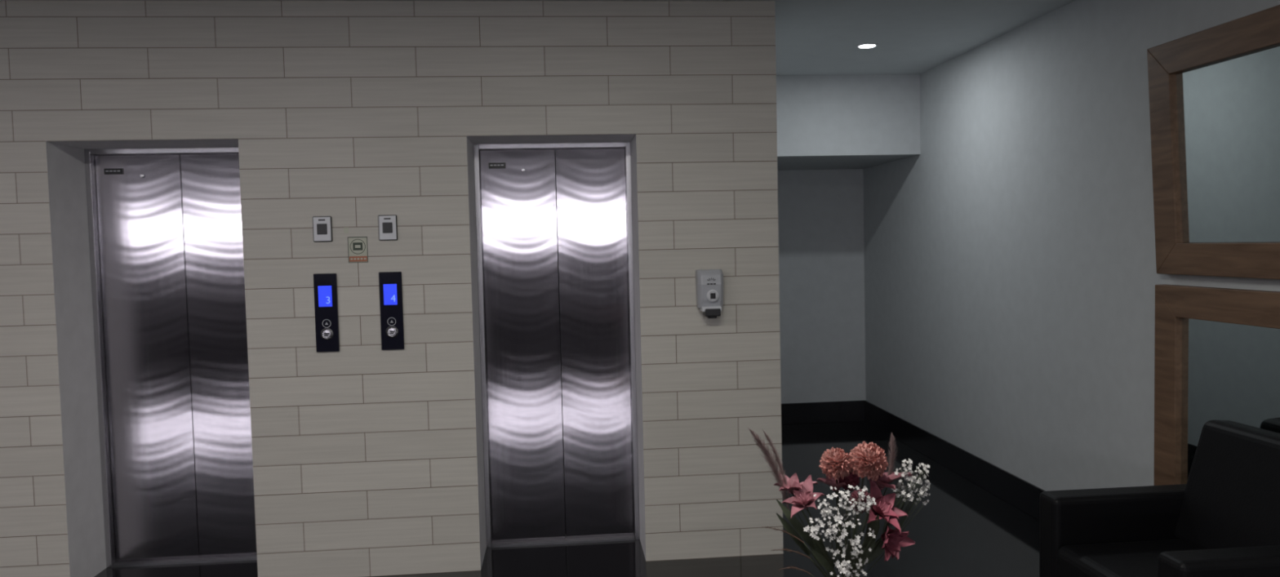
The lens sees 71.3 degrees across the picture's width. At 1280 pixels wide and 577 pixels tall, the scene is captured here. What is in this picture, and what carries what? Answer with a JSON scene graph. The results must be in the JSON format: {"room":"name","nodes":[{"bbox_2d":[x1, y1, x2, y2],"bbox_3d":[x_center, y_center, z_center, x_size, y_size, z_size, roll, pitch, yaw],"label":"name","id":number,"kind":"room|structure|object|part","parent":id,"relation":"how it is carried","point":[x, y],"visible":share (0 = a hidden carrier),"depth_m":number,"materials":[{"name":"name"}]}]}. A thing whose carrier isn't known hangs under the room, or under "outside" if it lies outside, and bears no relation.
{"room":"elevator lobby","nodes":[
{"label":"elevator lobby","id":0,"kind":"room"},
{"bbox_2d":[0,0,783,576],"bbox_3d":[-5.595,0.126,4.325,12.620,2.840,0.600,-2,3,-5],"label":"wall","id":1,"kind":"structure","parent":0,"point":[367,460],"depth_m":4.42,"materials":[{"name":"tile"}]},
{"bbox_2d":[84,146,238,568],"bbox_3d":[-2.391,0.360,4.731,0.880,2.182,0.130,-2,3,-5],"label":"elevator door","id":2,"kind":"structure","parent":1,"relation":"in","point":[89,154],"depth_m":4.63,"materials":[{"name":"silver metal"}]},
{"bbox_2d":[94,154,199,562],"bbox_3d":[-2.588,0.376,4.694,0.420,2.140,0.001,-2,3,-5],"label":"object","id":3,"kind":"structure","parent":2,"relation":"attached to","point":[140,220],"depth_m":4.69,"materials":[{"name":"silver metal"}]},
{"bbox_2d":[103,168,123,174],"bbox_3d":[-2.730,-0.607,4.631,0.090,0.030,0.006,-2,3,-5],"label":"label","id":4,"kind":"object","parent":3,"relation":"attached to","point":[121,172],"visible":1,"depth_m":4.63,"materials":[{"name":"black plastic"}]},
{"bbox_2d":[179,155,199,557],"bbox_3d":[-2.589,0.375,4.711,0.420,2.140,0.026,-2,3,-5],"label":"door seam","id":5,"kind":"object","parent":2,"relation":"attached to","point":[180,155],"visible":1,"depth_m":4.72,"materials":[{"name":"silver metal"}]},
{"bbox_3d":[-2.179,0.364,4.748,0.396,2.140,0.026,-2,3,-5],"label":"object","id":6,"kind":"object","parent":2,"relation":"attached to","visible":0},
{"bbox_2d":[180,153,257,558],"bbox_3d":[-2.178,0.364,4.731,0.396,2.140,0.001,-2,3,-5],"label":"elevator door","id":7,"kind":"structure","parent":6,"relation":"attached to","point":[211,183],"depth_m":4.72,"materials":[{"name":"silver metal"}]},
{"bbox_2d":[111,555,257,567],"bbox_3d":[-2.365,1.443,4.785,0.824,0.013,0.130,-2,3,-5],"label":"door sill","id":8,"kind":"structure","parent":1,"relation":"attached to","point":[233,558],"depth_m":4.73,"materials":[{"name":"silver metal"}]},
{"bbox_2d":[312,216,332,242],"bbox_3d":[-1.551,-0.290,4.360,0.090,0.125,0.018,-2,3,-5],"label":"card reader","id":9,"kind":"object","parent":1,"relation":"attached to","point":[322,225],"visible":1,"depth_m":4.35,"materials":[{"name":"grey plastic"}]},
{"bbox_2d":[313,273,339,352],"bbox_3d":[-1.538,0.119,4.376,0.110,0.385,0.027,-2,3,-5],"label":"panel","id":10,"kind":"object","parent":1,"relation":"attached to","point":[325,285],"visible":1,"depth_m":4.38,"materials":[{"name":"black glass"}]},
{"bbox_2d":[343,227,368,262],"bbox_3d":[-1.394,-0.214,4.386,0.110,0.173,0.003,-2,3,-5],"label":"warning sticker","id":11,"kind":"object","parent":1,"relation":"attached to","point":[357,250],"visible":1,"depth_m":4.39,"materials":[{"name":"beige paper"}]},
{"bbox_2d":[377,214,397,240],"bbox_3d":[-1.239,-0.299,4.388,0.090,0.125,0.018,-2,3,-5],"label":"card reader","id":12,"kind":"object","parent":1,"relation":"attached to","point":[388,225],"visible":1,"depth_m":4.38,"materials":[{"name":"grey plastic"}]},
{"bbox_2d":[378,271,404,350],"bbox_3d":[-1.226,0.111,4.404,0.110,0.385,0.027,-2,3,-5],"label":"panel","id":13,"kind":"object","parent":1,"relation":"attached to","point":[390,284],"visible":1,"depth_m":4.40,"materials":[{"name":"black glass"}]},
{"bbox_2d":[473,142,639,547],"bbox_3d":[-0.449,0.307,4.904,0.840,2.182,0.130,-2,3,-5],"label":"elevator door","id":14,"kind":"structure","parent":1,"relation":"in","point":[626,145],"depth_m":4.83,"materials":[{"name":"silver metal"}]},
{"bbox_2d":[480,149,565,542],"bbox_3d":[-0.636,0.322,4.868,0.400,2.140,0.001,-2,3,-5],"label":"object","id":15,"kind":"structure","parent":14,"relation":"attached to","point":[519,211],"depth_m":4.87,"materials":[{"name":"silver metal"}]},
{"bbox_2d":[488,162,506,168],"bbox_3d":[-0.768,-0.661,4.806,0.090,0.030,0.006,-2,3,-5],"label":"label","id":16,"kind":"object","parent":15,"relation":"attached to","point":[493,166],"visible":1,"depth_m":4.80,"materials":[{"name":"black plastic"}]},
{"bbox_3d":[-0.247,0.310,4.920,0.376,2.140,0.026,-2,3,-5],"label":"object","id":17,"kind":"object","parent":14,"relation":"attached to","visible":0},
{"bbox_2d":[555,148,634,538],"bbox_3d":[-0.246,0.311,4.903,0.376,2.140,0.001,-2,3,-5],"label":"elevator door","id":18,"kind":"structure","parent":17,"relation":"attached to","point":[591,193],"depth_m":4.90,"materials":[{"name":"silver metal"}]},
{"bbox_2d":[555,153,565,533],"bbox_3d":[-0.459,0.301,5.019,0.840,2.182,0.100,-2,3,-5],"label":"shaft closure","id":19,"kind":"object","parent":1,"relation":"attached to","point":[555,153],"visible":0.02,"depth_m":4.97,"materials":[{"name":"metal"}]},
{"bbox_2d":[491,535,635,547],"bbox_3d":[-0.424,1.390,4.958,0.784,0.013,0.130,-2,3,-5],"label":"door sill","id":20,"kind":"structure","parent":1,"relation":"attached to","point":[566,540],"depth_m":4.91,"materials":[{"name":"silver metal"}]},
{"bbox_2d":[695,269,723,318],"bbox_3d":[0.354,0.027,4.503,0.134,0.244,0.108,-2,3,-5],"label":"dispenser","id":21,"kind":"object","parent":1,"relation":"attached to","point":[708,282],"visible":1,"depth_m":4.47,"materials":[{"name":"grey plastic"}]},
{"bbox_3d":[0.361,0.124,4.493,0.078,0.050,0.078,-2,3,-5],"label":"push lever","id":22,"kind":"part","parent":21,"relation":"part of","materials":[{"name":"black plastic"}]},
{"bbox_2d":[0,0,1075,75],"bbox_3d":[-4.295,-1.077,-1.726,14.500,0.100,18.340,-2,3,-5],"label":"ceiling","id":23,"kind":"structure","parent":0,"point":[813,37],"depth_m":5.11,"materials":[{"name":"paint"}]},
{"bbox_2d":[856,42,878,48],"bbox_3d":[1.420,-1.518,5.585,0.135,0.008,0.135,-2,3,-5],"label":"recessed light","id":24,"kind":"object","parent":23,"relation":"in","point":[869,45],"depth_m":5.56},
{"bbox_2d":[93,421,1039,576],"bbox_3d":[-4.227,1.859,-1.581,14.500,0.100,18.340,-2,3,-5],"label":"floor","id":25,"kind":"structure","parent":0,"point":[963,530],"depth_m":4.75,"materials":[{"name":"black tile"}]},
{"bbox_2d":[1039,419,1279,576],"bbox_3d":[2.001,0.980,3.203,0.760,0.892,0.840,-2,3,-5],"label":"leather armchair","id":26,"kind":"object","parent":25,"relation":"on","point":[1224,522],"visible":1,"depth_m":3.35,"materials":[{"name":"black leather"}]},
{"bbox_3d":[1.972,1.074,3.562,0.740,0.550,0.130,-2,3,-5],"label":"arm","id":27,"kind":"part","parent":26,"relation":"part of","materials":[{"name":"black leather"}]},
{"bbox_2d":[1057,538,1201,576],"bbox_3d":[1.923,1.063,3.200,0.600,0.150,0.570,-2,3,-5],"label":"seat cushion","id":28,"kind":"object","parent":26,"relation":"on","point":[1076,557],"depth_m":3.34,"materials":[{"name":"black leather"}]},
{"bbox_3d":[2.036,1.108,2.856,0.740,0.550,0.130,-2,3,-5],"label":"arm","id":29,"kind":"part","parent":26,"relation":"part of","materials":[{"name":"black leather"}]},
{"bbox_3d":[2.244,0.764,3.215,0.262,0.472,0.640,-2,3,-5],"label":"backrest","id":30,"kind":"part","parent":26,"relation":"part of","materials":[{"name":"black leather"}]},
{"bbox_3d":[0.537,1.284,2.321,0.550,0.440,0.550,-2,3,-5],"label":"round side table","id":31,"kind":"object","parent":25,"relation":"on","visible":0},
{"bbox_2d":[747,427,930,576],"bbox_3d":[0.523,0.709,2.280,0.471,0.715,0.220,-2,3,-5],"label":"flower bouquet","id":32,"kind":"object","parent":31,"relation":"on","point":[842,469],"visible":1,"depth_m":2.25,"materials":[{"name":"plant"}]},
{"bbox_2d":[777,168,866,403],"bbox_3d":[1.133,-0.210,7.948,1.720,2.840,0.150,-2,3,-5],"label":"wall","id":33,"kind":"structure","parent":0,"point":[820,212],"depth_m":7.92,"materials":[{"name":"paint"}]},
{"bbox_2d":[781,400,864,424],"bbox_3d":[1.234,1.117,7.938,1.566,0.186,0.014,-2,3,-5],"label":"baseboard","id":34,"kind":"structure","parent":33,"relation":"attached to","point":[843,411],"depth_m":7.97,"materials":[{"name":"stone"}]},
{"bbox_2d":[776,74,920,170],"bbox_3d":[1.240,-1.302,7.197,1.580,0.590,1.260,-2,3,-5],"label":"ceiling bulkhead","id":35,"kind":"object","parent":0,"point":[824,122],"depth_m":6.60,"materials":[{"name":"white paint"}]},
{"bbox_2d":[862,0,1279,491],"bbox_3d":[2.876,0.190,-0.942,0.150,2.840,18.190,-2,3,-5],"label":"wall","id":36,"kind":"structure","parent":0,"point":[1011,277],"depth_m":5.08,"materials":[{"name":"paint"}]},
{"bbox_2d":[864,400,1045,519],"bbox_3d":[2.832,1.521,-0.958,0.014,0.186,18.040,-2,3,-5],"label":"baseboard","id":37,"kind":"structure","parent":36,"relation":"attached to","point":[1015,491],"depth_m":6.08,"materials":[{"name":"stone"}]},
{"bbox_2d":[1146,4,1279,279],"bbox_3d":[2.358,-0.526,3.234,0.100,0.991,1.460,-2,3,-5],"label":"wall mirror","id":38,"kind":"object","parent":36,"relation":"attached to","point":[1214,92],"visible":1,"depth_m":3.58,"materials":[{"name":"brown wood"}]},
{"bbox_3d":[2.365,-0.526,3.235,0.037,0.741,1.210,-2,3,-5],"label":"glass","id":39,"kind":"part","parent":38,"relation":"part of","materials":[{"name":"white mirror"}]},
{"bbox_2d":[1154,284,1279,485],"bbox_3d":[2.408,0.589,3.297,0.050,1.146,1.470,-2,3,-5],"label":"wall mirror","id":40,"kind":"object","parent":36,"relation":"attached to","point":[1217,350],"visible":0.59,"depth_m":3.71,"materials":[{"name":"brown wood"}]},
{"bbox_3d":[2.415,0.589,3.297,0.001,0.896,1.220,-2,3,-5],"label":"glass","id":41,"kind":"part","parent":40,"relation":"part of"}
]}

